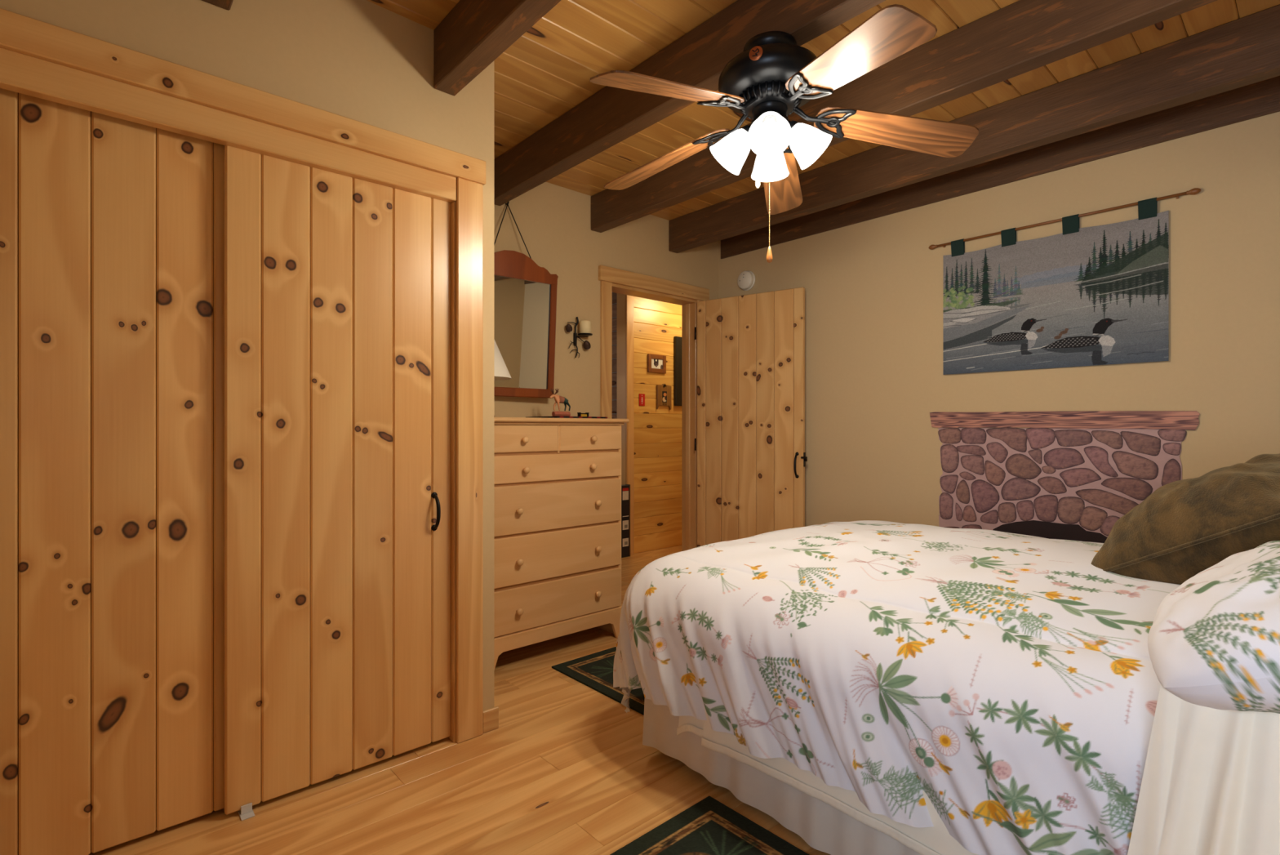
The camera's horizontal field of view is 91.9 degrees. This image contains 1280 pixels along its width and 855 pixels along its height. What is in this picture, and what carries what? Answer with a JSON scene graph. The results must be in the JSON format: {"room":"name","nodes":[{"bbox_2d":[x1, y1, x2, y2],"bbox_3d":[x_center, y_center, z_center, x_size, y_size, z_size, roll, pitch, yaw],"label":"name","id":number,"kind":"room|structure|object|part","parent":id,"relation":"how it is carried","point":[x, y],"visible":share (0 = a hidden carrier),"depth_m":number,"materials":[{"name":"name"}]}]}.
{"room":"bedroom","nodes":[
{"label":"bedroom","id":0,"kind":"room"},
{"bbox_2d":[0,0,493,710],"bbox_3d":[-1.621,-0.150,2.180,1.938,2.700,0.950,0,0,-42],"label":"wall","id":1,"kind":"structure","parent":0,"point":[364,61],"depth_m":2.10,"materials":[{"name":"paint"}]},
{"bbox_2d":[0,88,223,854],"bbox_3d":[-1.550,0.143,1.714,0.775,2.086,0.030,0,0,-42],"label":"door","id":2,"kind":"structure","parent":1,"relation":"in","point":[112,228],"depth_m":1.74,"materials":[{"name":"brown wood"}]},
{"bbox_3d":[-1.551,0.143,1.715,0.757,2.066,0.012,0,0,-42],"label":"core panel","id":3,"kind":"part","parent":2,"relation":"part of","materials":[{"name":"beige wood"}]},
{"bbox_2d":[0,8,486,742],"bbox_3d":[-1.270,0.080,1.917,1.668,2.240,0.150,0,0,-42],"label":"trim","id":4,"kind":"structure","parent":1,"relation":"attached to","point":[38,59],"depth_m":2.10,"materials":[{"name":"brown wood"}]},
{"bbox_3d":[-0.658,0.125,2.392,0.106,2.150,0.020,0,0,-42],"label":"casing","id":5,"kind":"part","parent":4,"relation":"part of","materials":[{"name":"brown wood"}]},
{"bbox_2d":[223,145,450,813],"bbox_3d":[-0.990,0.143,2.127,0.729,2.086,0.076,0,0,-42],"label":"door","id":6,"kind":"structure","parent":1,"relation":"in","point":[337,286],"depth_m":2.08,"materials":[{"name":"brown wood"}]},
{"bbox_3d":[-0.758,0.316,2.313,0.015,0.130,0.043,0,0,-42],"label":"handle","id":7,"kind":"part","parent":6,"relation":"part of","materials":[{"name":"black metal"}]},
{"bbox_2d":[483,706,498,733],"bbox_3d":[-0.594,1.157,2.454,0.071,0.085,0.014,0,0,-42],"label":"baseboard","id":8,"kind":"structure","parent":1,"relation":"attached to","point":[491,716],"depth_m":2.45,"materials":[{"name":"brown wood"}]},
{"bbox_2d":[88,544,831,854],"bbox_3d":[-0.138,1.260,4.108,6.720,0.120,8.100,0,0,-42],"label":"floor","id":9,"kind":"structure","parent":0,"point":[565,769],"depth_m":2.03,"materials":[{"name":"brown wood"}]},
{"bbox_2d":[237,802,254,820],"bbox_3d":[-1.234,1.185,1.935,0.036,0.030,0.095,0,0,-42],"label":"guide","id":10,"kind":"object","parent":9,"relation":"on","point":[246,811],"visible":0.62,"depth_m":1.92,"materials":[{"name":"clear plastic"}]},
{"bbox_2d":[493,417,629,670],"bbox_3d":[-0.558,0.575,3.415,0.940,1.250,0.461,0,0,-42],"label":"dresser","id":11,"kind":"object","parent":9,"relation":"on","point":[557,481],"visible":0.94,"depth_m":3.24,"materials":[{"name":"brown wood"}]},
{"bbox_2d":[493,338,511,417],"bbox_3d":[-0.823,-0.265,3.197,0.316,0.430,0.316,0,0,-42],"label":"table lamp","id":12,"kind":"object","parent":11,"relation":"on","point":[501,372],"visible":0.06,"depth_m":3.15,"materials":[{"name":"white fabric"}]},
{"bbox_3d":[-0.823,-0.367,3.197,0.316,0.225,0.316,0,0,-42],"label":"lamp shade","id":13,"kind":"part","parent":12,"relation":"part of","materials":[{"name":"white fabric"}]},
{"bbox_3d":[-0.601,0.919,3.090,0.035,0.035,0.034,0,0,-42],"label":"knob","id":14,"kind":"part","parent":11,"relation":"part of","materials":[{"name":"brown wood"}]},
{"bbox_3d":[-0.601,0.672,3.090,0.035,0.035,0.034,0,0,-42],"label":"knob","id":15,"kind":"part","parent":11,"relation":"part of","materials":[{"name":"brown wood"}]},
{"bbox_3d":[-0.601,0.417,3.090,0.035,0.035,0.034,0,0,-42],"label":"knob","id":16,"kind":"part","parent":11,"relation":"part of","materials":[{"name":"brown wood"}]},
{"bbox_3d":[-0.577,0.061,3.111,0.035,0.035,0.034,0,0,-42],"label":"knob","id":17,"kind":"part","parent":11,"relation":"part of","materials":[{"name":"brown wood"}]},
{"bbox_3d":[-0.596,0.057,3.132,0.423,0.137,0.022,0,0,-42],"label":"drawer","id":18,"kind":"part","parent":11,"relation":"part of","materials":[{"name":"brown wood"}]},
{"bbox_3d":[-0.572,0.214,3.115,0.035,0.035,0.034,0,0,-42],"label":"knob","id":19,"kind":"part","parent":11,"relation":"part of","materials":[{"name":"brown wood"}]},
{"bbox_3d":[-0.434,0.914,3.277,0.858,0.220,0.022,0,0,-42],"label":"drawer","id":20,"kind":"part","parent":11,"relation":"part of","materials":[{"name":"brown wood"}]},
{"bbox_3d":[-0.434,0.667,3.277,0.858,0.240,0.022,0,0,-42],"label":"drawer","id":21,"kind":"part","parent":11,"relation":"part of","materials":[{"name":"brown wood"}]},
{"bbox_3d":[-0.434,0.412,3.277,0.858,0.243,0.022,0,0,-42],"label":"drawer","id":22,"kind":"part","parent":11,"relation":"part of","materials":[{"name":"brown wood"}]},
{"bbox_3d":[-0.434,0.209,3.277,0.858,0.138,0.022,0,0,-42],"label":"drawer","id":23,"kind":"part","parent":11,"relation":"part of","materials":[{"name":"brown wood"}]},
{"bbox_3d":[-0.565,-0.021,3.423,0.898,0.014,0.436,0,0,-42],"label":"moulding","id":24,"kind":"part","parent":11,"relation":"part of","materials":[{"name":"brown wood"}]},
{"bbox_2d":[526,416,607,418],"bbox_3d":[-0.413,-0.055,3.478,0.340,0.009,0.310,0,0,-42],"label":"table runner","id":25,"kind":"object","parent":11,"relation":"on","point":[605,417],"visible":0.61,"depth_m":3.35,"materials":[{"name":"fabric"}]},
{"bbox_2d":[550,387,570,416],"bbox_3d":[-0.452,-0.140,3.490,0.132,0.160,0.058,0,0,-42],"label":"figurine","id":26,"kind":"object","parent":25,"relation":"on","point":[557,398],"visible":0.99,"depth_m":3.48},
{"bbox_2d":[577,412,589,416],"bbox_3d":[-0.326,-0.073,3.550,0.066,0.026,0.026,0,0,-42],"label":"card stand","id":27,"kind":"object","parent":25,"relation":"on","point":[580,414],"visible":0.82,"depth_m":3.55,"materials":[{"name":"black metal"}]},
{"bbox_3d":[-0.272,0.057,3.422,0.423,0.137,0.022,0,0,-42],"label":"drawer","id":28,"kind":"part","parent":11,"relation":"part of","materials":[{"name":"brown wood"}]},
{"bbox_3d":[-0.257,0.214,3.398,0.035,0.035,0.034,0,0,-42],"label":"knob","id":29,"kind":"part","parent":11,"relation":"part of","materials":[{"name":"brown wood"}]},
{"bbox_3d":[-0.253,0.061,3.401,0.035,0.035,0.034,0,0,-42],"label":"knob","id":30,"kind":"part","parent":11,"relation":"part of","materials":[{"name":"brown wood"}]},
{"bbox_3d":[-0.231,0.919,3.422,0.035,0.035,0.034,0,0,-42],"label":"knob","id":31,"kind":"part","parent":11,"relation":"part of","materials":[{"name":"brown wood"}]},
{"bbox_3d":[-0.231,0.672,3.422,0.035,0.035,0.034,0,0,-42],"label":"knob","id":32,"kind":"part","parent":11,"relation":"part of","materials":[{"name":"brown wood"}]},
{"bbox_3d":[-0.231,0.417,3.422,0.035,0.035,0.034,0,0,-42],"label":"knob","id":33,"kind":"part","parent":11,"relation":"part of","materials":[{"name":"brown wood"}]},
{"bbox_3d":[-0.254,0.578,3.712,0.020,1.205,0.422,0,0,-42],"label":"panel","id":34,"kind":"part","parent":11,"relation":"part of","materials":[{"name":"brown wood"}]},
{"bbox_2d":[551,646,644,715],"bbox_3d":[0.210,1.195,3.207,1.125,0.008,0.695,0,0,-42],"label":"area rug","id":35,"kind":"object","parent":9,"relation":"on","point":[594,670],"visible":0.12,"depth_m":2.99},
{"bbox_2d":[621,484,630,557],"bbox_3d":[-0.162,0.866,5.743,0.139,0.669,0.063,0,0,-42],"label":"picture frame","id":36,"kind":"object","parent":9,"relation":"on","point":[625,489],"visible":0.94,"depth_m":5.73,"materials":[{"name":"black metal"}]},
{"bbox_2d":[609,795,808,854],"bbox_3d":[0.326,1.195,1.362,0.705,0.008,1.092,0,0,-42],"label":"area rug","id":37,"kind":"object","parent":9,"relation":"on","point":[708,826],"visible":1,"depth_m":1.80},
{"bbox_2d":[642,697,921,854],"bbox_3d":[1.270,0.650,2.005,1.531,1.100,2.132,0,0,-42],"label":"box spring","id":38,"kind":"object","parent":9,"relation":"on","point":[825,828],"visible":0.14,"depth_m":1.86,"materials":[{"name":"white fabric"}]},
{"bbox_2d":[613,520,1180,854],"bbox_3d":[0.994,0.736,2.303,1.703,0.705,1.734,0,0,-42],"label":"quilt","id":39,"kind":"object","parent":38,"relation":"on","point":[1011,680],"visible":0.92,"depth_m":1.58,"materials":[{"name":"fabric"}]},
{"bbox_2d":[676,684,1279,854],"bbox_3d":[0.933,0.811,1.545,0.652,0.717,1.895,0,0,-42],"label":"sheet","id":40,"kind":"object","parent":38,"relation":"on","point":[1211,781],"visible":0.57,"depth_m":1.08,"materials":[{"name":"white fabric"}]},
{"bbox_2d":[1091,453,1279,584],"bbox_3d":[1.575,0.272,1.637,0.548,0.413,0.477,0,0,-18],"label":"velvet cushion","id":41,"kind":"object","parent":38,"relation":"on","point":[1184,528],"visible":0.61,"depth_m":1.53,"materials":[{"name":"fabric"}]},
{"bbox_2d":[1147,540,1279,712],"bbox_3d":[1.262,0.347,1.162,0.721,0.361,0.459,0,0,-44],"label":"floral pillow","id":42,"kind":"object","parent":38,"relation":"on","point":[1214,640],"visible":0.98,"depth_m":1.05,"materials":[{"name":"fabric"}]},
{"bbox_2d":[493,182,718,417],"bbox_3d":[-0.336,-0.150,4.035,2.652,2.700,0.136,0,0,-42],"label":"wall","id":43,"kind":"structure","parent":0,"point":[553,221],"depth_m":3.89,"materials":[{"name":"paint"}]},
{"bbox_2d":[493,201,558,398],"bbox_3d":[-0.740,-0.733,3.505,0.579,1.118,0.122,0,0,-39],"label":"wall mirror","id":44,"kind":"object","parent":43,"relation":"attached to","point":[525,292],"visible":0.6,"depth_m":3.54,"materials":[{"name":"brown wood"}]},
{"bbox_3d":[-0.739,-1.091,3.503,0.295,0.369,0.085,0,0,-39],"label":"cord","id":45,"kind":"part","parent":44,"relation":"part of","materials":[{"name":"black metal"}]},
{"bbox_3d":[-0.739,-0.200,3.503,0.510,0.052,0.024,0,4,-39],"label":"frame rail","id":46,"kind":"part","parent":44,"relation":"part of","materials":[{"name":"brown wood"}]},
{"bbox_2d":[493,275,550,389],"bbox_3d":[-0.730,-0.534,3.492,0.498,0.630,0.008,0,4,-39],"label":"mirror glass","id":47,"kind":"object","parent":44,"relation":"on","point":[522,303],"depth_m":3.54,"materials":[{"name":"silver metal"}]},
{"bbox_2d":[565,316,592,357],"bbox_3d":[-0.377,-0.561,3.843,0.185,0.257,0.097,0,0,-34],"label":"candle sconce","id":48,"kind":"object","parent":43,"relation":"attached to","point":[586,344],"visible":1,"depth_m":3.86,"materials":[{"name":"black metal"}]},
{"bbox_3d":[-0.405,-0.551,3.868,0.016,0.080,0.020,0,0,-42],"label":"wall plate","id":49,"kind":"part","parent":48,"relation":"part of","materials":[{"name":"black metal"}]},
{"bbox_2d":[579,320,591,333],"bbox_3d":[-0.342,-0.622,3.864,0.074,0.082,0.074,0,0,-42],"label":"pillar candle","id":50,"kind":"object","parent":48,"relation":"on","point":[584,325],"visible":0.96,"depth_m":3.83,"materials":[{"name":"beige wax"}]},
{"bbox_3d":[-0.342,-0.579,3.864,0.094,0.007,0.094,0,0,-42],"label":"candle plate","id":51,"kind":"part","parent":48,"relation":"part of","materials":[{"name":"black metal"}]},
{"bbox_2d":[598,265,709,551],"bbox_3d":[0.080,0.077,4.392,1.045,2.246,0.168,0,0,-42],"label":"trim","id":52,"kind":"structure","parent":43,"relation":"attached to","point":[611,279],"depth_m":4.62,"materials":[{"name":"brown wood"}]},
{"bbox_3d":[-0.220,0.125,4.034,0.085,2.150,0.020,0,0,-42],"label":"casing","id":53,"kind":"part","parent":52,"relation":"part of","materials":[{"name":"brown wood"}]},
{"bbox_2d":[694,287,807,546],"bbox_3d":[0.751,0.128,4.324,0.859,2.115,0.084,0,0,36],"label":"door","id":54,"kind":"structure","parent":43,"relation":"in","point":[752,458],"depth_m":4.32,"materials":[{"name":"brown wood"}]},
{"bbox_3d":[1.031,0.250,4.096,0.015,0.158,0.044,0,0,36],"label":"handle","id":55,"kind":"part","parent":54,"relation":"part of","materials":[{"name":"black metal"}]},
{"bbox_3d":[1.092,0.212,4.105,0.004,0.095,0.026,0,0,36],"label":"latch plate","id":56,"kind":"part","parent":54,"relation":"part of","materials":[{"name":"black metal"}]},
{"bbox_2d":[612,292,617,418],"bbox_3d":[-0.640,-0.150,7.244,0.120,2.700,2.560,0,0,-42],"label":"wall","id":57,"kind":"structure","parent":0,"point":[614,295],"depth_m":6.75,"materials":[{"name":"beige paint"}]},
{"bbox_2d":[634,296,681,553],"bbox_3d":[-0.274,-0.150,5.772,4.700,2.700,0.120,0,0,-42],"label":"wall","id":58,"kind":"structure","parent":0,"point":[657,432],"depth_m":6.08,"materials":[{"name":"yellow wood"}]},
{"bbox_2d":[617,293,634,554],"bbox_3d":[-0.483,-0.135,5.578,1.050,2.670,0.150,0,0,-42],"label":"trim","id":59,"kind":"structure","parent":58,"relation":"attached to","point":[625,303],"depth_m":5.85,"materials":[{"name":"brown wood"}]},
{"bbox_3d":[-0.097,-0.090,5.841,0.092,2.580,0.023,0,0,-42],"label":"casing","id":60,"kind":"part","parent":59,"relation":"part of","materials":[{"name":"brown wood"}]},
{"bbox_2d":[639,393,644,405],"bbox_3d":[0.019,-0.266,5.951,0.074,0.116,0.003,0,0,-42],"label":"card","id":61,"kind":"object","parent":58,"relation":"attached to","point":[642,396],"visible":1,"depth_m":5.95,"materials":[{"name":"paper"}]},
{"bbox_2d":[647,353,666,373],"bbox_3d":[0.167,-0.624,6.075,0.239,0.177,0.018,0,0,-42],"label":"picture frame","id":62,"kind":"object","parent":58,"relation":"attached to","point":[656,363],"visible":1,"depth_m":6.06,"materials":[{"name":"brown wood"}]},
{"bbox_3d":[0.093,-0.624,6.009,0.042,0.177,0.018,0,0,-42],"label":"frame","id":63,"kind":"part","parent":62,"relation":"part of","materials":[{"name":"brown wood"}]},
{"bbox_2d":[651,358,662,368],"bbox_3d":[0.167,-0.624,6.074,0.155,0.093,0.001,0,0,-42],"label":"picture","id":64,"kind":"object","parent":62,"relation":"attached to","point":[655,363],"depth_m":6.08},
{"bbox_3d":[0.167,-0.691,6.075,0.155,0.042,0.018,0,0,-42],"label":"frame","id":65,"kind":"part","parent":62,"relation":"part of","materials":[{"name":"brown wood"}]},
{"bbox_3d":[0.167,-0.556,6.075,0.155,0.042,0.018,0,0,-42],"label":"frame","id":66,"kind":"part","parent":62,"relation":"part of","materials":[{"name":"brown wood"}]},
{"bbox_3d":[0.240,-0.624,6.141,0.042,0.177,0.018,0,0,-42],"label":"frame","id":67,"kind":"part","parent":62,"relation":"part of","materials":[{"name":"brown wood"}]},
{"bbox_2d":[656,383,671,409],"bbox_3d":[0.240,-0.306,6.137,0.192,0.258,0.022,0,0,-42],"label":"plaque","id":68,"kind":"object","parent":58,"relation":"attached to","point":[663,391],"visible":1,"depth_m":6.12,"materials":[{"name":"brown wood"}]},
{"bbox_2d":[662,391,666,402],"bbox_3d":[0.243,-0.303,6.130,0.064,0.110,0.001,0,0,-42],"label":"photo","id":69,"kind":"object","parent":68,"relation":"attached to","point":[664,393],"depth_m":6.13},
{"bbox_2d":[674,336,681,405],"bbox_3d":[0.519,-0.568,6.383,0.452,0.698,0.030,0,0,-42],"label":"picture frame","id":70,"kind":"object","parent":58,"relation":"attached to","point":[677,340],"visible":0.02,"depth_m":6.24,"materials":[{"name":"wood"}]},
{"bbox_2d":[366,0,1279,220],"bbox_3d":[-0.103,-1.540,4.106,6.870,0.120,8.150,0,0,-42],"label":"ceiling","id":71,"kind":"structure","parent":0,"point":[547,72],"depth_m":2.49,"materials":[{"name":"brown wood"}]},
{"bbox_2d":[201,0,233,10],"bbox_3d":[-0.265,-1.370,0.723,0.085,0.220,3.026,0,0,-42],"label":"ceiling beam","id":72,"kind":"structure","parent":71,"relation":"attached to","point":[224,4],"depth_m":1.84,"materials":[{"name":"brown wood"}]},
{"bbox_2d":[433,0,561,96],"bbox_3d":[0.273,-1.370,1.205,0.085,0.220,3.026,0,0,-42],"label":"ceiling beam","id":73,"kind":"structure","parent":71,"relation":"attached to","point":[474,33],"depth_m":2.08,"materials":[{"name":"brown wood"}]},
{"bbox_2d":[493,0,885,205],"bbox_3d":[0.494,-1.370,2.028,0.085,0.220,3.956,0,0,-42],"label":"ceiling beam","id":74,"kind":"structure","parent":71,"relation":"attached to","point":[611,115],"depth_m":2.44,"materials":[{"name":"brown wood"}]},
{"bbox_2d":[589,4,978,262],"bbox_3d":[0.394,-0.904,2.042,1.267,0.710,1.292,0,0,-42],"label":"ceiling fan","id":75,"kind":"object","parent":74,"relation":"hanging from","point":[773,77],"visible":1,"depth_m":1.98,"materials":[{"name":"brown wood"}]},
{"bbox_3d":[0.097,-0.984,2.290,0.529,0.006,0.152,-12,7,35],"label":"blade","id":76,"kind":"part","parent":75,"relation":"part of","materials":[{"name":"brown wood"}]},
{"bbox_3d":[0.101,-0.984,1.809,0.529,0.006,0.152,-12,21,-36],"label":"blade","id":77,"kind":"part","parent":75,"relation":"part of","materials":[{"name":"brown wood"}]},
{"bbox_3d":[0.322,-0.939,2.075,0.132,0.114,0.132,43,8,9],"label":"lamp shade","id":78,"kind":"part","parent":75,"relation":"part of","materials":[{"name":"white glass"}]},
{"bbox_3d":[0.396,-0.819,2.082,0.016,0.032,0.016,0,0,-42],"label":"chain pull","id":79,"kind":"part","parent":75,"relation":"part of","materials":[{"name":"white plastic"}]},
{"bbox_3d":[0.396,-0.902,2.082,0.004,0.139,0.004,0,0,30],"label":"pull chain","id":80,"kind":"part","parent":75,"relation":"part of","materials":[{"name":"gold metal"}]},
{"bbox_3d":[0.432,-0.787,2.067,0.004,0.369,0.004,0,0,30],"label":"pull chain","id":81,"kind":"part","parent":75,"relation":"part of","materials":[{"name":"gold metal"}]},
{"bbox_3d":[0.432,-0.577,2.067,0.021,0.056,0.021,0,0,-42],"label":"chain pull","id":82,"kind":"part","parent":75,"relation":"part of","materials":[{"name":"brown wood"}]},
{"bbox_3d":[0.407,-0.939,1.943,0.132,0.114,0.132,0,-42,12],"label":"lamp shade","id":83,"kind":"part","parent":75,"relation":"part of","materials":[{"name":"white glass"}]},
{"bbox_3d":[0.407,-0.942,1.946,0.056,0.084,0.056,0,-42,12],"label":"bulb","id":84,"kind":"part","parent":75,"relation":"part of","materials":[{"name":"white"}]},
{"bbox_3d":[0.453,-0.939,2.160,0.132,0.114,0.132,0,42,12],"label":"lamp shade","id":85,"kind":"part","parent":75,"relation":"part of","materials":[{"name":"white glass"}]},
{"bbox_3d":[0.554,-0.984,2.442,0.152,0.006,0.529,-14,-14,15],"label":"blade","id":86,"kind":"part","parent":75,"relation":"part of","materials":[{"name":"brown wood"}]},
{"bbox_3d":[0.538,-0.939,2.028,0.132,0.114,0.132,-43,-8,9],"label":"lamp shade","id":87,"kind":"part","parent":75,"relation":"part of","materials":[{"name":"white glass"}]},
{"bbox_3d":[0.559,-0.984,1.663,0.152,0.006,0.529,15,5,-20],"label":"blade","id":88,"kind":"part","parent":75,"relation":"part of","materials":[{"name":"brown wood"}]},
{"bbox_3d":[0.840,-0.984,2.054,0.529,0.006,0.152,10,-14,0],"label":"blade","id":89,"kind":"part","parent":75,"relation":"part of","materials":[{"name":"brown wood"}]},
{"bbox_2d":[591,0,1217,232],"bbox_3d":[1.036,-1.370,2.514,0.085,0.220,3.956,0,0,-42],"label":"ceiling beam","id":90,"kind":"structure","parent":71,"relation":"attached to","point":[1021,37],"depth_m":2.30,"materials":[{"name":"brown wood"}]},
{"bbox_2d":[669,4,1279,253],"bbox_3d":[1.557,-1.370,2.982,0.085,0.220,3.956,0,0,-42],"label":"ceiling beam","id":91,"kind":"structure","parent":71,"relation":"attached to","point":[1243,51],"depth_m":2.67,"materials":[{"name":"brown wood"}]},
{"bbox_2d":[720,75,1279,258],"bbox_3d":[1.934,-1.387,3.301,0.012,0.184,3.928,0,0,-42],"label":"ceiling beam","id":92,"kind":"structure","parent":71,"relation":"attached to","point":[1262,98],"depth_m":3.16,"materials":[{"name":"brown wood"}]},
{"bbox_2d":[718,111,1279,526],"bbox_3d":[2.007,-0.150,3.318,0.120,2.700,4.060,0,0,-42],"label":"wall","id":93,"kind":"structure","parent":0,"point":[874,378],"depth_m":3.22,"materials":[{"name":"paint"}]},
{"bbox_2d":[737,271,755,290],"bbox_3d":[0.779,-1.084,4.563,0.047,0.144,0.144,0,0,-42],"label":"smoke detector","id":94,"kind":"object","parent":93,"relation":"attached to","point":[746,279],"visible":1,"depth_m":4.54,"materials":[{"name":"white plastic"}]},
{"bbox_2d":[928,187,1200,374],"bbox_3d":[2.061,-0.676,3.142,0.034,0.752,1.173,0,0,-42],"label":"tapestry","id":95,"kind":"object","parent":93,"relation":"attached to","point":[1093,295],"visible":1,"depth_m":3.09,"materials":[{"name":"grey fabric"}]},
{"bbox_3d":[2.059,-1.037,3.140,0.012,0.013,1.075,0,0,-42],"label":"rod","id":96,"kind":"part","parent":95,"relation":"part of","materials":[{"name":"brown wood"}]},
{"bbox_2d":[929,410,1199,542],"bbox_3d":[2.069,0.509,3.153,0.008,1.199,1.167,0,0,-42],"label":"fireplace","id":97,"kind":"object","parent":93,"relation":"attached to","point":[1072,475],"visible":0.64,"depth_m":3.12,"materials":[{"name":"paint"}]}
]}

